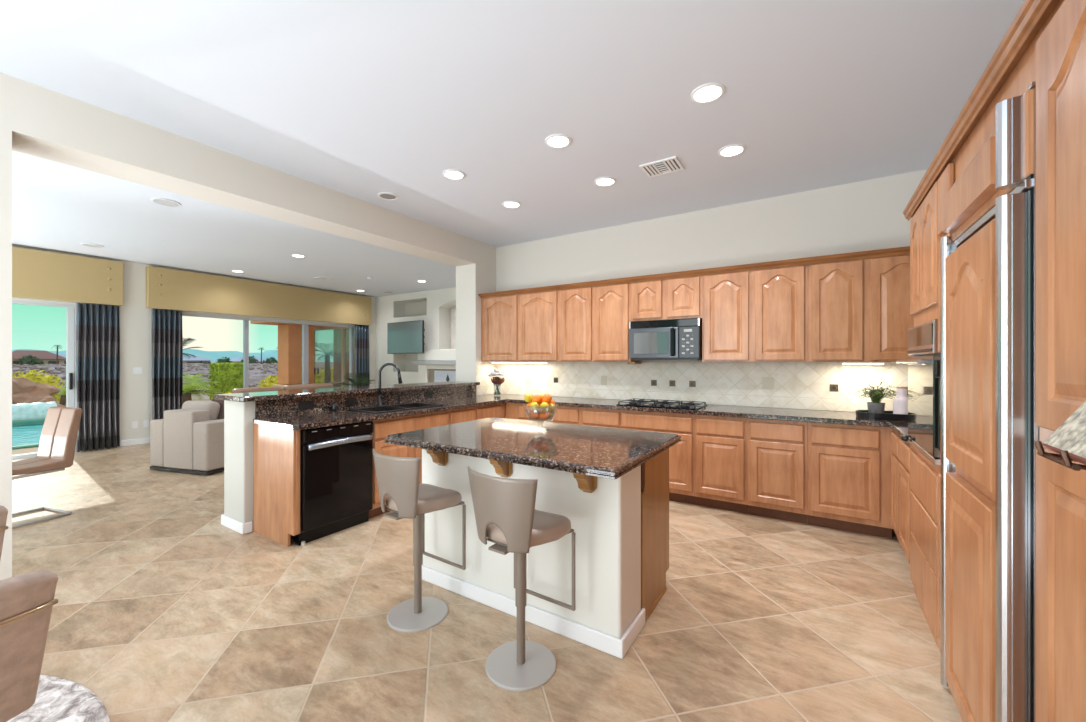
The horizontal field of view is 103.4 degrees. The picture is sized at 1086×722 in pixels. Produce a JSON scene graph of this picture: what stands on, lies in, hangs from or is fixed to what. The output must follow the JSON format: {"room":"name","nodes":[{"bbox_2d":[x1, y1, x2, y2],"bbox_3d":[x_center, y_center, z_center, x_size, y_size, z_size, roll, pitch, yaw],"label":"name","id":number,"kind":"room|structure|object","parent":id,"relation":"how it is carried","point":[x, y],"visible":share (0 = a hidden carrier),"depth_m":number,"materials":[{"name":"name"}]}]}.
{"room":"kitchen","nodes":[
{"label":"kitchen","id":0,"kind":"room"},
{"bbox_2d":[12,245,375,451],"bbox_3d":[-6.809,-0.120,7.080,0.200,3.000,9.800,0,0,33],"label":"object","id":1,"kind":"structure","parent":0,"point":[135,319],"depth_m":7.07,"materials":[{"name":"white paint"}]},
{"bbox_2d":[12,299,76,459],"bbox_3d":[-7.755,0.255,5.549,0.135,2.250,2.400,0,0,33],"label":"window","id":2,"kind":"structure","parent":1,"relation":"attached to","point":[71,398],"depth_m":6.47,"materials":[{"name":"grey metal"}]},
{"bbox_2d":[12,246,122,305],"bbox_3d":[-7.564,-1.228,5.580,0.141,0.693,3.059,0,0,33],"label":"window valance","id":3,"kind":"object","parent":1,"relation":"attached to","point":[36,274],"visible":1,"depth_m":6.30,"materials":[{"name":"gold fabric"}]},
{"bbox_2d":[76,303,119,451],"bbox_3d":[-6.887,0.245,6.647,0.108,2.240,0.488,0,0,33],"label":"curtain","id":4,"kind":"object","parent":3,"relation":"hanging from","point":[97,326],"visible":0.98,"depth_m":6.62,"materials":[{"name":"black fabric"}]},
{"bbox_2d":[87,437,149,450],"bbox_3d":[-6.793,1.330,6.905,0.015,0.100,0.880,0,0,33],"label":"baseboard","id":5,"kind":"structure","parent":1,"relation":"attached to","point":[130,442],"depth_m":7.03,"materials":[{"name":"white"}]},
{"bbox_2d":[146,266,370,325],"bbox_3d":[-5.443,-1.228,8.899,0.141,0.693,4.211,0,0,33],"label":"window valance","id":6,"kind":"object","parent":1,"relation":"attached to","point":[172,289],"visible":1,"depth_m":8.32,"materials":[{"name":"yellow fabric"}]},
{"bbox_2d":[151,309,182,419],"bbox_3d":[-6.436,0.245,7.352,0.108,2.240,0.422,0,0,33],"label":"curtain","id":7,"kind":"object","parent":6,"relation":"hanging from","point":[166,325],"visible":0.78,"depth_m":7.34,"materials":[{"name":"black fabric"}]},
{"bbox_2d":[355,325,369,385],"bbox_3d":[-4.424,0.245,10.500,0.108,2.240,0.401,0,0,33],"label":"curtain","id":8,"kind":"object","parent":6,"relation":"hanging from","point":[362,366],"visible":0.53,"depth_m":10.47,"materials":[{"name":"black fabric"}]},
{"bbox_2d":[182,312,354,387],"bbox_3d":[-5.529,0.255,9.064,0.100,2.250,4.080,0,0,33],"label":"window","id":9,"kind":"structure","parent":1,"relation":"attached to","point":[305,325],"depth_m":9.37,"materials":[{"name":"grey metal"}]},
{"bbox_2d":[0,72,495,579],"bbox_3d":[-2.812,-0.120,3.102,0.360,3.000,7.400,0,0,33],"label":"wall","id":10,"kind":"structure","parent":0,"point":[37,121],"depth_m":3.28,"materials":[{"name":"white paint"}]},
{"bbox_2d":[221,514,252,533],"bbox_3d":[-1.804,1.337,4.680,0.392,0.085,2.776,0,0,33],"label":"baseboard","id":11,"kind":"structure","parent":10,"relation":"attached to","point":[237,526],"depth_m":3.46,"materials":[{"name":"white"}]},
{"bbox_2d":[214,381,479,401],"bbox_3d":[-1.797,0.300,4.649,0.485,0.040,2.810,0,0,33],"label":"countertop","id":12,"kind":"structure","parent":10,"relation":"on","point":[287,394],"depth_m":4.07,"materials":[{"name":"brown stone"}]},
{"bbox_2d":[255,385,475,417],"bbox_3d":[-1.618,0.411,4.616,0.018,0.178,2.673,0,0,33],"label":"granite splash","id":13,"kind":"object","parent":10,"relation":"attached to","point":[265,408],"visible":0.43,"depth_m":4.24,"materials":[{"name":"brown stone"}]},
{"bbox_2d":[298,401,313,409],"bbox_3d":[-2.108,0.395,3.816,0.008,0.075,0.140,0,0,33],"label":"wall outlet","id":14,"kind":"object","parent":13,"relation":"attached to","point":[304,405],"visible":1,"depth_m":3.81,"materials":[{"name":"black"}]},
{"bbox_2d":[476,362,495,394],"bbox_3d":[-0.784,0.234,5.931,0.009,0.451,0.421,0,0,33],"label":"tile backsplash","id":15,"kind":"structure","parent":10,"relation":"attached to","point":[483,369],"depth_m":5.89,"materials":[{"name":"white tile"}]},
{"bbox_2d":[376,287,455,384],"bbox_3d":[-1.958,-0.120,9.648,5.210,3.000,0.350,0,0,33],"label":"wall","id":16,"kind":"structure","parent":0,"point":[389,309],"depth_m":10.32,"materials":[{"name":"white paint"}]},
{"bbox_2d":[387,320,424,353],"bbox_3d":[-3.011,-0.530,9.854,1.295,0.720,0.413,0,0,36],"label":"television","id":17,"kind":"object","parent":16,"relation":"attached to","point":[408,336],"visible":1,"depth_m":9.66,"materials":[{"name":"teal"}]},
{"bbox_2d":[451,309,455,348],"bbox_3d":[-1.749,-0.736,9.706,0.880,0.928,0.024,0,0,33],"label":"marble slab","id":18,"kind":"object","parent":16,"relation":"attached to","point":[453,311],"visible":0.24,"depth_m":9.89,"materials":[{"name":"stone"}]},
{"bbox_2d":[12,443,962,721],"bbox_3d":[-2.353,1.430,4.174,10.940,0.100,9.900,0,0,33],"label":"floor","id":19,"kind":"structure","parent":0,"point":[164,611],"depth_m":2.24,"materials":[{"name":"tile"}]},
{"bbox_2d":[12,406,81,528],"bbox_3d":[-4.502,0.903,3.737,0.444,0.951,0.546,0,0,20],"label":"dining chair","id":20,"kind":"object","parent":19,"relation":"on","point":[57,444],"visible":0.96,"depth_m":3.86,"materials":[{"name":"beige leather"}]},
{"bbox_2d":[7,674,109,721],"bbox_3d":[-2.327,1.374,0.858,2.060,0.013,2.060,0,0,33],"label":"round rug","id":21,"kind":"object","parent":19,"relation":"on","point":[58,699],"visible":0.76,"depth_m":1.70,"materials":[{"name":"white fur"}]},
{"bbox_2d":[0,505,7,559],"bbox_3d":[-2.428,0.951,1.577,0.710,0.835,0.505,0,0,31],"label":"dining chair","id":22,"kind":"object","parent":21,"relation":"on","point":[3,510],"visible":1,"depth_m":1.64,"materials":[{"name":"beige leather"}]},
{"bbox_2d":[0,570,57,721],"bbox_3d":[-1.665,0.951,1.071,0.710,0.835,0.505,0,0,31],"label":"dining chair","id":23,"kind":"object","parent":21,"relation":"on","point":[27,600],"visible":1,"depth_m":1.11,"materials":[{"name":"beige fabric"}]},
{"bbox_2d":[150,401,223,474],"bbox_3d":[-4.360,0.944,5.724,0.990,0.848,0.945,0,0,17],"label":"armchair","id":24,"kind":"object","parent":19,"relation":"on","point":[188,439],"visible":0.73,"depth_m":5.27,"materials":[{"name":"beige fabric"}]},
{"bbox_2d":[182,401,219,419],"bbox_3d":[-4.484,0.740,5.586,0.490,0.440,0.180,0,-14,13],"label":"cushion","id":25,"kind":"object","parent":24,"relation":"on","point":[214,407],"depth_m":5.54,"materials":[{"name":"grey fabric"}]},
{"bbox_2d":[253,424,299,546],"bbox_3d":[-2.072,0.942,3.326,0.617,0.876,0.050,0,0,33],"label":"cabinet end panel","id":26,"kind":"object","parent":19,"relation":"on","point":[276,451],"visible":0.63,"depth_m":3.26,"materials":[{"name":"brown wood"}]},
{"bbox_2d":[229,383,333,393],"bbox_3d":[-4.918,0.919,8.424,0.980,0.882,2.260,0,0,33],"label":"sofa","id":27,"kind":"object","parent":19,"relation":"on","point":[321,385],"visible":0.15,"depth_m":8.47,"materials":[{"name":"beige fabric"}]},
{"bbox_2d":[231,387,282,392],"bbox_3d":[-5.380,0.720,8.090,0.200,0.440,0.840,5,3,32],"label":"cushion","id":28,"kind":"object","parent":27,"relation":"on","point":[257,389],"depth_m":7.99,"materials":[{"name":"fabric"}]},
{"bbox_2d":[283,383,333,390],"bbox_3d":[-4.858,0.710,8.908,0.200,0.460,1.000,5,3,32],"label":"cushion","id":29,"kind":"object","parent":27,"relation":"on","point":[322,385],"depth_m":8.79,"materials":[{"name":"leather"}]},
{"bbox_2d":[295,421,372,546],"bbox_3d":[-1.837,0.944,3.562,0.658,0.872,0.593,0,0,33],"label":"dishwasher","id":30,"kind":"object","parent":19,"relation":"on","point":[336,461],"visible":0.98,"depth_m":3.38,"materials":[{"name":"black metal"}]},
{"bbox_2d":[335,372,372,386],"bbox_3d":[-4.246,0.819,9.656,0.826,1.123,0.831,0,0,-3],"label":"potted palm","id":31,"kind":"object","parent":19,"relation":"on","point":[355,383],"visible":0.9,"depth_m":9.66,"materials":[{"name":"green plant"}]},
{"bbox_2d":[369,410,448,518],"bbox_3d":[-1.478,0.942,4.237,0.636,0.876,0.919,0,0,33],"label":"base cabinet","id":32,"kind":"object","parent":19,"relation":"on","point":[382,428],"visible":0.23,"depth_m":3.90,"materials":[{"name":"brown wood"}]},
{"bbox_2d":[253,394,909,443],"bbox_3d":[0.582,0.482,3.441,4.955,0.040,3.145,0,0,33],"label":"countertop","id":33,"kind":"structure","parent":32,"relation":"on","point":[302,421],"depth_m":3.85,"materials":[{"name":"brown stone"}]},
{"bbox_2d":[377,363,401,405],"bbox_3d":[-1.566,0.240,4.366,0.254,0.442,0.084,0,0,-2],"label":"kitchen faucet","id":34,"kind":"object","parent":33,"relation":"on","point":[380,398],"visible":0.96,"depth_m":4.37,"materials":[{"name":"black metal"}]},
{"bbox_2d":[348,402,443,412],"bbox_3d":[-1.425,0.561,4.233,0.420,0.218,0.820,0,0,33],"label":"sink","id":35,"kind":"object","parent":33,"relation":"in","point":[388,408],"visible":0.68,"depth_m":4.26,"materials":[{"name":"black"}]},
{"bbox_2d":[488,369,504,394],"bbox_3d":[-0.603,0.282,5.727,0.232,0.358,0.224,0,0,33],"label":"flower vase","id":36,"kind":"object","parent":33,"relation":"on","point":[496,381],"visible":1,"depth_m":5.69,"materials":[{"name":"clear glass"}]},
{"bbox_2d":[616,398,706,409],"bbox_3d":[1.233,0.441,4.456,0.800,0.042,0.513,0,0,33],"label":"gas cooktop","id":37,"kind":"object","parent":33,"relation":"in","point":[653,403],"visible":1,"depth_m":4.34,"materials":[{"name":"black metal"}]},
{"bbox_2d":[855,410,907,420],"bbox_3d":[2.770,0.436,3.452,0.420,0.050,0.260,0,0,25],"label":"serving tray","id":38,"kind":"object","parent":33,"relation":"on","point":[887,415],"visible":0.6,"depth_m":3.37,"materials":[{"name":"black"}]},
{"bbox_2d":[848,381,897,412],"bbox_3d":[2.718,0.307,3.495,0.394,0.284,0.333,0,0,33],"label":"potted plant","id":39,"kind":"object","parent":38,"relation":"on","point":[876,406],"visible":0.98,"depth_m":3.47,"materials":[{"name":"green plant"}]},
{"bbox_2d":[893,387,907,413],"bbox_3d":[2.814,0.327,3.364,0.108,0.244,0.108,0,0,33],"label":"ceramic bottle","id":40,"kind":"object","parent":38,"relation":"on","point":[900,404],"visible":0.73,"depth_m":3.33,"materials":[{"name":"white"}]},
{"bbox_2d":[373,449,465,631],"bbox_3d":[-0.690,0.928,2.330,0.392,0.904,0.402,0,0,35],"label":"bar stool","id":41,"kind":"object","parent":19,"relation":"on","point":[397,477],"visible":1,"depth_m":2.25,"materials":[{"name":"brown"}]},
{"bbox_2d":[413,349,455,382],"bbox_3d":[-2.067,0.565,9.329,1.930,1.630,0.295,0,0,33],"label":"fireplace","id":42,"kind":"object","parent":19,"relation":"on","point":[433,365],"visible":0.3,"depth_m":9.43,"materials":[{"name":"white paint"}]},
{"bbox_2d":[413,360,455,364],"bbox_3d":[-2.067,0.033,9.329,1.930,0.095,0.295,0,0,33],"label":"mantel shelf","id":43,"kind":"object","parent":42,"relation":"attached to","point":[417,362],"depth_m":9.34,"materials":[{"name":"grey"}]},
{"bbox_2d":[449,407,474,423],"bbox_3d":[-1.120,0.942,4.798,0.636,0.876,0.409,0,0,33],"label":"base cabinet","id":44,"kind":"object","parent":19,"relation":"on","point":[463,414],"visible":0.12,"depth_m":4.61,"materials":[{"name":"brown wood"}]},
{"bbox_2d":[475,403,504,419],"bbox_3d":[-0.864,0.942,5.198,0.636,0.876,0.539,0,0,33],"label":"base cabinet","id":45,"kind":"object","parent":19,"relation":"on","point":[493,410],"visible":0.15,"depth_m":5.01,"materials":[{"name":"brown wood"}]},
{"bbox_2d":[467,466,574,691],"bbox_3d":[-0.108,0.928,1.940,0.392,0.904,0.403,0,0,35],"label":"bar stool","id":46,"kind":"object","parent":19,"relation":"on","point":[506,515],"visible":1,"depth_m":1.85,"materials":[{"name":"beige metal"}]},
{"bbox_2d":[505,402,550,421],"bbox_3d":[-0.034,0.942,5.332,0.657,0.876,0.610,0,0,33],"label":"base cabinet","id":47,"kind":"object","parent":19,"relation":"on","point":[512,410],"visible":0.12,"depth_m":5.16,"materials":[{"name":"brown wood"}]},
{"bbox_2d":[422,448,668,658],"bbox_3d":[0.000,0.939,2.698,1.391,0.883,0.814,0,0,33],"label":"kitchen island","id":48,"kind":"object","parent":19,"relation":"on","point":[621,528],"visible":0.51,"depth_m":2.23,"materials":[{"name":"white paint"}]},
{"bbox_2d":[425,449,447,465],"bbox_3d":[-0.652,0.568,2.564,0.088,0.139,0.150,0,0,33],"label":"corbel","id":49,"kind":"object","parent":48,"relation":"attached to","point":[440,458],"visible":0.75,"depth_m":2.58,"materials":[{"name":"brown wood"}]},
{"bbox_2d":[488,459,511,477],"bbox_3d":[-0.243,0.568,2.302,0.088,0.139,0.150,0,0,33],"label":"corbel","id":50,"kind":"object","parent":48,"relation":"attached to","point":[504,469],"visible":0.69,"depth_m":2.31,"materials":[{"name":"brown wood"}]},
{"bbox_2d":[385,418,680,478],"bbox_3d":[-0.058,0.476,2.648,1.540,0.040,1.070,0,0,33],"label":"island countertop","id":51,"kind":"structure","parent":48,"relation":"on","point":[611,453],"depth_m":2.40,"materials":[{"name":"brown stone"}]},
{"bbox_2d":[569,472,596,492],"bbox_3d":[0.184,0.568,2.029,0.088,0.139,0.150,0,0,33],"label":"corbel","id":52,"kind":"object","parent":48,"relation":"attached to","point":[586,483],"visible":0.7,"depth_m":2.04,"materials":[{"name":"brown wood"}]},
{"bbox_2d":[551,406,580,424],"bbox_3d":[0.406,0.942,5.051,0.384,0.876,0.610,0,0,33],"label":"base cabinet","id":53,"kind":"object","parent":19,"relation":"on","point":[562,414],"visible":0.19,"depth_m":4.78,"materials":[{"name":"brown wood"}]},
{"bbox_2d":[581,407,620,428],"bbox_3d":[0.764,0.942,4.822,0.465,0.876,0.610,0,0,33],"label":"base cabinet","id":54,"kind":"object","parent":19,"relation":"on","point":[598,417],"visible":0.23,"depth_m":4.56,"materials":[{"name":"brown wood"}]},
{"bbox_2d":[621,410,695,504],"bbox_3d":[1.273,0.942,4.497,0.741,0.876,0.610,0,0,33],"label":"base cabinet","id":55,"kind":"object","parent":19,"relation":"on","point":[681,454],"visible":0.38,"depth_m":4.14,"materials":[{"name":"brown wood"}]},
{"bbox_2d":[695,415,747,513],"bbox_3d":[1.777,0.942,4.175,0.453,0.876,0.610,0,0,33],"label":"base cabinet","id":56,"kind":"object","parent":19,"relation":"on","point":[720,441],"visible":0.83,"depth_m":3.92,"materials":[{"name":"brown wood"}]},
{"bbox_2d":[747,418,807,523],"bbox_3d":[2.160,0.942,3.930,0.454,0.876,0.610,0,0,33],"label":"base cabinet","id":57,"kind":"object","parent":19,"relation":"on","point":[776,449],"visible":0.78,"depth_m":3.68,"materials":[{"name":"brown wood"}]},
{"bbox_2d":[807,422,892,538],"bbox_3d":[2.587,0.942,3.657,0.557,0.876,0.610,0,0,33],"label":"base cabinet","id":58,"kind":"object","parent":19,"relation":"on","point":[849,466],"visible":0.86,"depth_m":3.40,"materials":[{"name":"brown wood"}]},
{"bbox_2d":[891,431,900,537],"bbox_3d":[2.817,0.942,2.961,0.620,0.876,0.352,0,0,33],"label":"base cabinet","id":59,"kind":"object","parent":19,"relation":"on","point":[894,436],"visible":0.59,"depth_m":3.09,"materials":[{"name":"brown wood"}]},
{"bbox_2d":[898,438,913,563],"bbox_3d":[2.600,0.942,2.621,0.620,0.876,0.452,0,0,33],"label":"base cabinet","id":60,"kind":"object","parent":19,"relation":"on","point":[904,449],"visible":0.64,"depth_m":2.74,"materials":[{"name":"brown wood"}]},
{"bbox_2d":[910,181,942,653],"bbox_3d":[2.297,0.258,2.122,0.645,2.245,0.700,0,0,33],"label":"tall cabinet","id":61,"kind":"object","parent":19,"relation":"on","point":[924,237],"visible":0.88,"depth_m":2.23,"materials":[{"name":"brown wood"}]},
{"bbox_2d":[896,319,940,465],"bbox_3d":[2.237,0.145,2.162,0.638,0.690,0.672,0,0,33],"label":"wall oven","id":62,"kind":"object","parent":61,"relation":"in","point":[922,339],"visible":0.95,"depth_m":2.18,"materials":[{"name":"black"}]},
{"bbox_2d":[938,155,955,647],"bbox_3d":[2.047,0.258,1.731,0.645,2.245,0.222,0,0,33],"label":"tall cabinet","id":63,"kind":"object","parent":19,"relation":"on","point":[947,179],"visible":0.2,"depth_m":1.95,"materials":[{"name":"brown wood"}]},
{"bbox_2d":[941,32,1038,721],"bbox_3d":[1.749,0.258,1.313,0.687,2.245,0.800,0,0,33],"label":"refrigerator","id":64,"kind":"object","parent":19,"relation":"on","point":[989,429],"depth_m":1.29,"materials":[{"name":"brown wood"}]},
{"bbox_2d":[1036,0,1085,721],"bbox_3d":[1.038,0.258,0.161,0.644,2.245,1.900,0,0,33],"label":"pantry cabinet","id":65,"kind":"object","parent":19,"relation":"on","point":[1061,42],"visible":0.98,"depth_m":0.97,"materials":[{"name":"brown wood"}]},
{"bbox_2d":[903,0,1058,220],"bbox_3d":[1.407,-0.877,0.958,0.462,0.056,3.630,0,0,33],"label":"crown molding","id":66,"kind":"structure","parent":65,"relation":"on","point":[1032,14],"depth_m":1.36,"materials":[{"name":"brown wood"}]},
{"bbox_2d":[1034,441,1085,470],"bbox_3d":[0.944,0.174,0.729,0.122,0.051,0.135,0,0,33],"label":"cradle","id":67,"kind":"object","parent":65,"relation":"attached to","point":[1063,458],"visible":1,"depth_m":0.74,"materials":[{"name":"brown wood"}]},
{"bbox_2d":[1042,401,1085,464],"bbox_3d":[0.959,0.105,0.720,0.118,0.153,0.165,0,0,33],"label":"book","id":68,"kind":"object","parent":65,"relation":"attached to","point":[1070,436],"visible":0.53,"depth_m":0.77,"materials":[{"name":"white paper"}]},
{"bbox_2d":[0,0,1024,296],"bbox_3d":[-2.353,-1.695,4.174,10.940,0.150,9.900,0,0,33],"label":"ceiling","id":69,"kind":"structure","parent":0,"point":[360,99],"depth_m":2.71,"materials":[{"name":"white paint"}]},
{"bbox_2d":[151,198,180,206],"bbox_3d":[-3.841,-1.615,4.371,0.230,0.010,0.230,0,0,33],"label":"ceiling speaker","id":70,"kind":"object","parent":69,"relation":"attached to","point":[166,202],"visible":1,"depth_m":4.36,"materials":[{"name":"white paint"}]},
{"bbox_2d":[153,199,178,205],"bbox_3d":[-3.841,-1.614,4.371,0.198,0.008,0.198,0,0,33],"label":"grille","id":71,"kind":"object","parent":70,"relation":"attached to","point":[166,202],"depth_m":4.36,"materials":[{"name":"grey"}]},
{"bbox_2d":[377,192,397,199],"bbox_3d":[-1.521,-1.615,4.212,0.194,0.010,0.194,0,0,33],"label":"recessed light","id":72,"kind":"object","parent":69,"relation":"in","point":[383,195],"visible":1,"depth_m":4.21,"materials":[{"name":"white"}]},
{"bbox_2d":[442,169,464,179],"bbox_3d":[-0.773,-1.615,3.722,0.194,0.010,0.194,0,0,33],"label":"recessed light","id":73,"kind":"object","parent":69,"relation":"in","point":[453,174],"visible":1,"depth_m":3.71,"materials":[{"name":"white"}]},
{"bbox_2d":[545,134,570,147],"bbox_3d":[0.112,-1.615,3.156,0.194,0.010,0.194,0,0,33],"label":"recessed light","id":74,"kind":"object","parent":69,"relation":"in","point":[555,140],"visible":1,"depth_m":3.15,"materials":[{"name":"white"}]},
{"bbox_2d":[594,177,615,185],"bbox_3d":[0.560,-1.615,3.867,0.194,0.010,0.194,0,0,33],"label":"recessed light","id":75,"kind":"object","parent":69,"relation":"in","point":[602,181],"visible":1,"depth_m":3.86,"materials":[{"name":"white"}]},
{"bbox_2d":[639,156,683,177],"bbox_3d":[0.993,-1.614,3.578,0.300,0.012,0.260,0,0,33],"label":"ceiling vent","id":76,"kind":"object","parent":69,"relation":"in","point":[672,164],"visible":1,"depth_m":3.57,"materials":[{"name":"grey plastic"}]},
{"bbox_2d":[691,83,724,102],"bbox_3d":[0.995,-1.615,2.592,0.194,0.010,0.194,0,0,33],"label":"recessed light","id":77,"kind":"object","parent":69,"relation":"in","point":[709,92],"visible":1,"depth_m":2.58,"materials":[{"name":"white glass"}]},
{"bbox_2d":[718,144,745,156],"bbox_3d":[1.451,-1.615,3.298,0.194,0.010,0.194,0,0,33],"label":"recessed light","id":78,"kind":"object","parent":69,"relation":"in","point":[734,149],"visible":1,"depth_m":3.29,"materials":[{"name":"white"}]},
{"bbox_2d":[496,169,926,431],"bbox_3d":[1.369,-0.120,4.910,5.460,3.000,0.150,0,0,33],"label":"wall","id":79,"kind":"structure","parent":0,"point":[867,215],"depth_m":4.47,"materials":[{"name":"white paint"}]},
{"bbox_2d":[481,290,558,361],"bbox_3d":[-0.243,-0.428,5.641,1.232,0.873,0.345,0,0,33],"label":"upper cabinet","id":80,"kind":"object","parent":79,"relation":"attached to","point":[518,327],"visible":0.98,"depth_m":5.46,"materials":[{"name":"brown wood"}]},
{"bbox_2d":[478,246,909,297],"bbox_3d":[1.186,-0.879,4.696,4.658,0.052,0.388,0,0,33],"label":"crown molding","id":81,"kind":"structure","parent":80,"relation":"on","point":[899,250],"depth_m":4.15,"materials":[{"name":"brown wood"}]},
{"bbox_2d":[559,283,640,361],"bbox_3d":[0.659,-0.428,5.064,0.907,0.873,0.345,0,0,33],"label":"upper cabinet","id":82,"kind":"object","parent":79,"relation":"attached to","point":[594,321],"visible":1,"depth_m":4.90,"materials":[{"name":"brown wood"}]},
{"bbox_2d":[631,275,701,321],"bbox_3d":[1.357,-0.648,4.619,0.746,0.433,0.345,0,0,33],"label":"upper cabinet","id":83,"kind":"object","parent":79,"relation":"attached to","point":[673,298],"visible":0.99,"depth_m":4.46,"materials":[{"name":"brown wood"}]},
{"bbox_2d":[629,318,701,359],"bbox_3d":[1.331,-0.216,4.579,0.729,0.417,0.430,0,0,33],"label":"microwave","id":84,"kind":"object","parent":83,"relation":"attached to","point":[676,339],"visible":0.98,"depth_m":4.40,"materials":[{"name":"black"}]},
{"bbox_2d":[496,362,907,411],"bbox_3d":[1.427,0.234,4.777,4.976,0.451,0.011,0,0,33],"label":"tile backsplash","id":85,"kind":"structure","parent":79,"relation":"attached to","point":[797,385],"depth_m":4.49,"materials":[{"name":"white tile"}]},
{"bbox_2d":[762,377,773,388],"bbox_3d":[2.229,0.218,4.252,0.100,0.115,0.008,0,0,33],"label":"wall outlet","id":86,"kind":"object","parent":85,"relation":"attached to","point":[767,382],"visible":1,"depth_m":4.25,"materials":[{"name":"beige"}]},
{"bbox_2d":[702,264,807,361],"bbox_3d":[2.051,-0.428,4.175,0.901,0.873,0.345,0,0,33],"label":"upper cabinet","id":87,"kind":"object","parent":79,"relation":"attached to","point":[761,315],"visible":0.97,"depth_m":4.01,"materials":[{"name":"brown wood"}]},
{"bbox_2d":[808,254,913,361],"bbox_3d":[2.797,-0.428,3.698,0.867,0.873,0.345,0,0,33],"label":"upper cabinet","id":88,"kind":"object","parent":79,"relation":"attached to","point":[859,309],"visible":0.82,"depth_m":3.59,"materials":[{"name":"brown wood"}]},
{"bbox_3d":[-5.970,0.065,12.989,4.750,2.870,0.200,0,0,33],"label":"wall","id":89,"kind":"structure","parent":0,"visible":0},
{"bbox_2d":[314,327,354,387],"bbox_3d":[-6.406,0.180,13.190,2.440,2.440,0.130,0,0,33],"label":"door","id":90,"kind":"structure","parent":89,"relation":"in","point":[331,344],"depth_m":13.29,"materials":[{"name":"beige"}]},
{"label":"outside","id":91,"kind":"structure","parent":0,"visible":0},
{"bbox_2d":[57,362,214,402],"bbox_3d":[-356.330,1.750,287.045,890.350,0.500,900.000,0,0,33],"label":"ground","id":92,"kind":"structure","parent":91,"point":[206,396],"depth_m":17.63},
{"bbox_2d":[12,401,56,420],"bbox_3d":[-11.450,1.163,9.601,0.366,0.457,0.754,0,0,33],"label":"waterfall","id":93,"kind":"object","parent":92,"relation":"on","point":[37,410],"visible":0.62,"depth_m":9.53,"materials":[{"name":"liquid"}]},
{"bbox_2d":[12,377,60,403],"bbox_3d":[-12.851,0.907,10.462,1.145,1.003,1.609,0,0,33],"label":"boulder","id":94,"kind":"object","parent":92,"relation":"on","point":[23,389],"visible":0.39,"depth_m":10.49,"materials":[{"name":"brown stone"}]},
{"bbox_2d":[12,369,64,403],"bbox_3d":[-16.231,0.927,13.598,1.535,1.329,1.540,0,0,33],"label":"shrub","id":95,"kind":"object","parent":92,"relation":"on","point":[46,379],"visible":0.32,"depth_m":13.71,"materials":[{"name":"yellow plant"}]},
{"bbox_2d":[12,350,65,364],"bbox_3d":[-101.232,-0.300,84.865,9.200,3.600,8.700,0,0,33],"label":"house","id":96,"kind":"structure","parent":92,"relation":"on","point":[47,357],"depth_m":84.07,"materials":[{"name":"beige"}]},
{"bbox_2d":[23,395,65,406],"bbox_3d":[-11.792,1.173,10.111,0.863,0.701,0.749,0,0,1],"label":"boulder","id":97,"kind":"object","parent":92,"relation":"on","point":[48,398],"visible":0.23,"depth_m":9.96,"materials":[{"name":"stone"}]},
{"bbox_2d":[12,363,277,399],"bbox_3d":[-26.307,0.914,40.546,40.000,1.389,60.000,0,0,33],"label":"rock slope","id":98,"kind":"structure","parent":92,"relation":"on","point":[254,377],"depth_m":30.95,"materials":[{"name":"grey stone"}]},
{"bbox_2d":[12,363,277,391],"bbox_3d":[-26.170,0.870,37.722,37.439,1.338,38.418,0,0,33],"label":"rubble","id":99,"kind":"object","parent":98,"relation":"on","point":[38,368],"visible":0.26,"depth_m":31.20,"materials":[{"name":"grey stone"}]},
{"bbox_2d":[183,356,211,363],"bbox_3d":[-71.889,0.250,88.069,7.200,2.500,5.200,0,0,33],"label":"house","id":100,"kind":"structure","parent":92,"relation":"on","point":[185,360],"depth_m":86.42,"materials":[{"name":"beige"}]},
{"bbox_2d":[183,374,220,402],"bbox_3d":[-10.067,1.002,12.103,2.137,1.268,2.343,0,0,33],"label":"palm tree","id":101,"kind":"object","parent":92,"relation":"on","point":[187,395],"visible":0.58,"depth_m":11.93,"materials":[{"name":"green plant"}]},
{"bbox_2d":[208,362,242,399],"bbox_3d":[-12.489,0.800,17.025,0.836,1.540,1.178,0,0,33],"label":"clipped hedge","id":102,"kind":"object","parent":92,"relation":"on","point":[229,375],"visible":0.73,"depth_m":16.71,"materials":[{"name":"green plant"}]},
{"bbox_2d":[258,375,277,386],"bbox_3d":[-10.380,1.041,16.451,1.284,1.071,1.101,0,0,33],"label":"shrub","id":103,"kind":"object","parent":92,"relation":"on","point":[268,382],"visible":0.23,"depth_m":16.21,"materials":[{"name":"yellow plant"}]},
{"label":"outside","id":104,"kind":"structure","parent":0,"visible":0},
{"bbox_2d":[12,349,277,361],"bbox_3d":[-503.692,-7.292,511.756,160.000,19.583,560.000,0,0,33],"label":"mountains","id":105,"kind":"structure","parent":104,"point":[214,355],"depth_m":551.06,"materials":[{"name":"stone"}]},
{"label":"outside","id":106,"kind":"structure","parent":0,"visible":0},
{"bbox_2d":[12,447,38,454],"bbox_3d":[-8.467,1.450,9.268,4.950,0.099,12.500,0,0,33],"label":"floor","id":107,"kind":"structure","parent":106,"point":[32,449],"depth_m":6.71,"materials":[{"name":"concrete"}]},
{"bbox_2d":[12,418,44,448],"bbox_3d":[-10.531,1.339,6.967,3.850,0.119,5.900,0,0,33],"label":"swimming pool","id":108,"kind":"object","parent":107,"relation":"on","point":[25,433],"visible":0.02,"depth_m":8.32,"materials":[{"name":"liquid"}]},
{"bbox_2d":[272,324,313,388],"bbox_3d":[-7.366,0.170,12.801,0.740,2.460,1.000,0,0,33],"label":"patio column","id":109,"kind":"structure","parent":107,"relation":"on","point":[289,335],"depth_m":12.52,"materials":[{"name":"orange paint"}]},
{"bbox_2d":[250,321,327,327],"bbox_3d":[-6.215,-1.220,11.965,4.040,0.300,1.770,0,0,33],"label":"patio cover","id":110,"kind":"object","parent":109,"relation":"on","point":[251,322],"visible":0.11,"depth_m":12.24,"materials":[{"name":"orange paint"}]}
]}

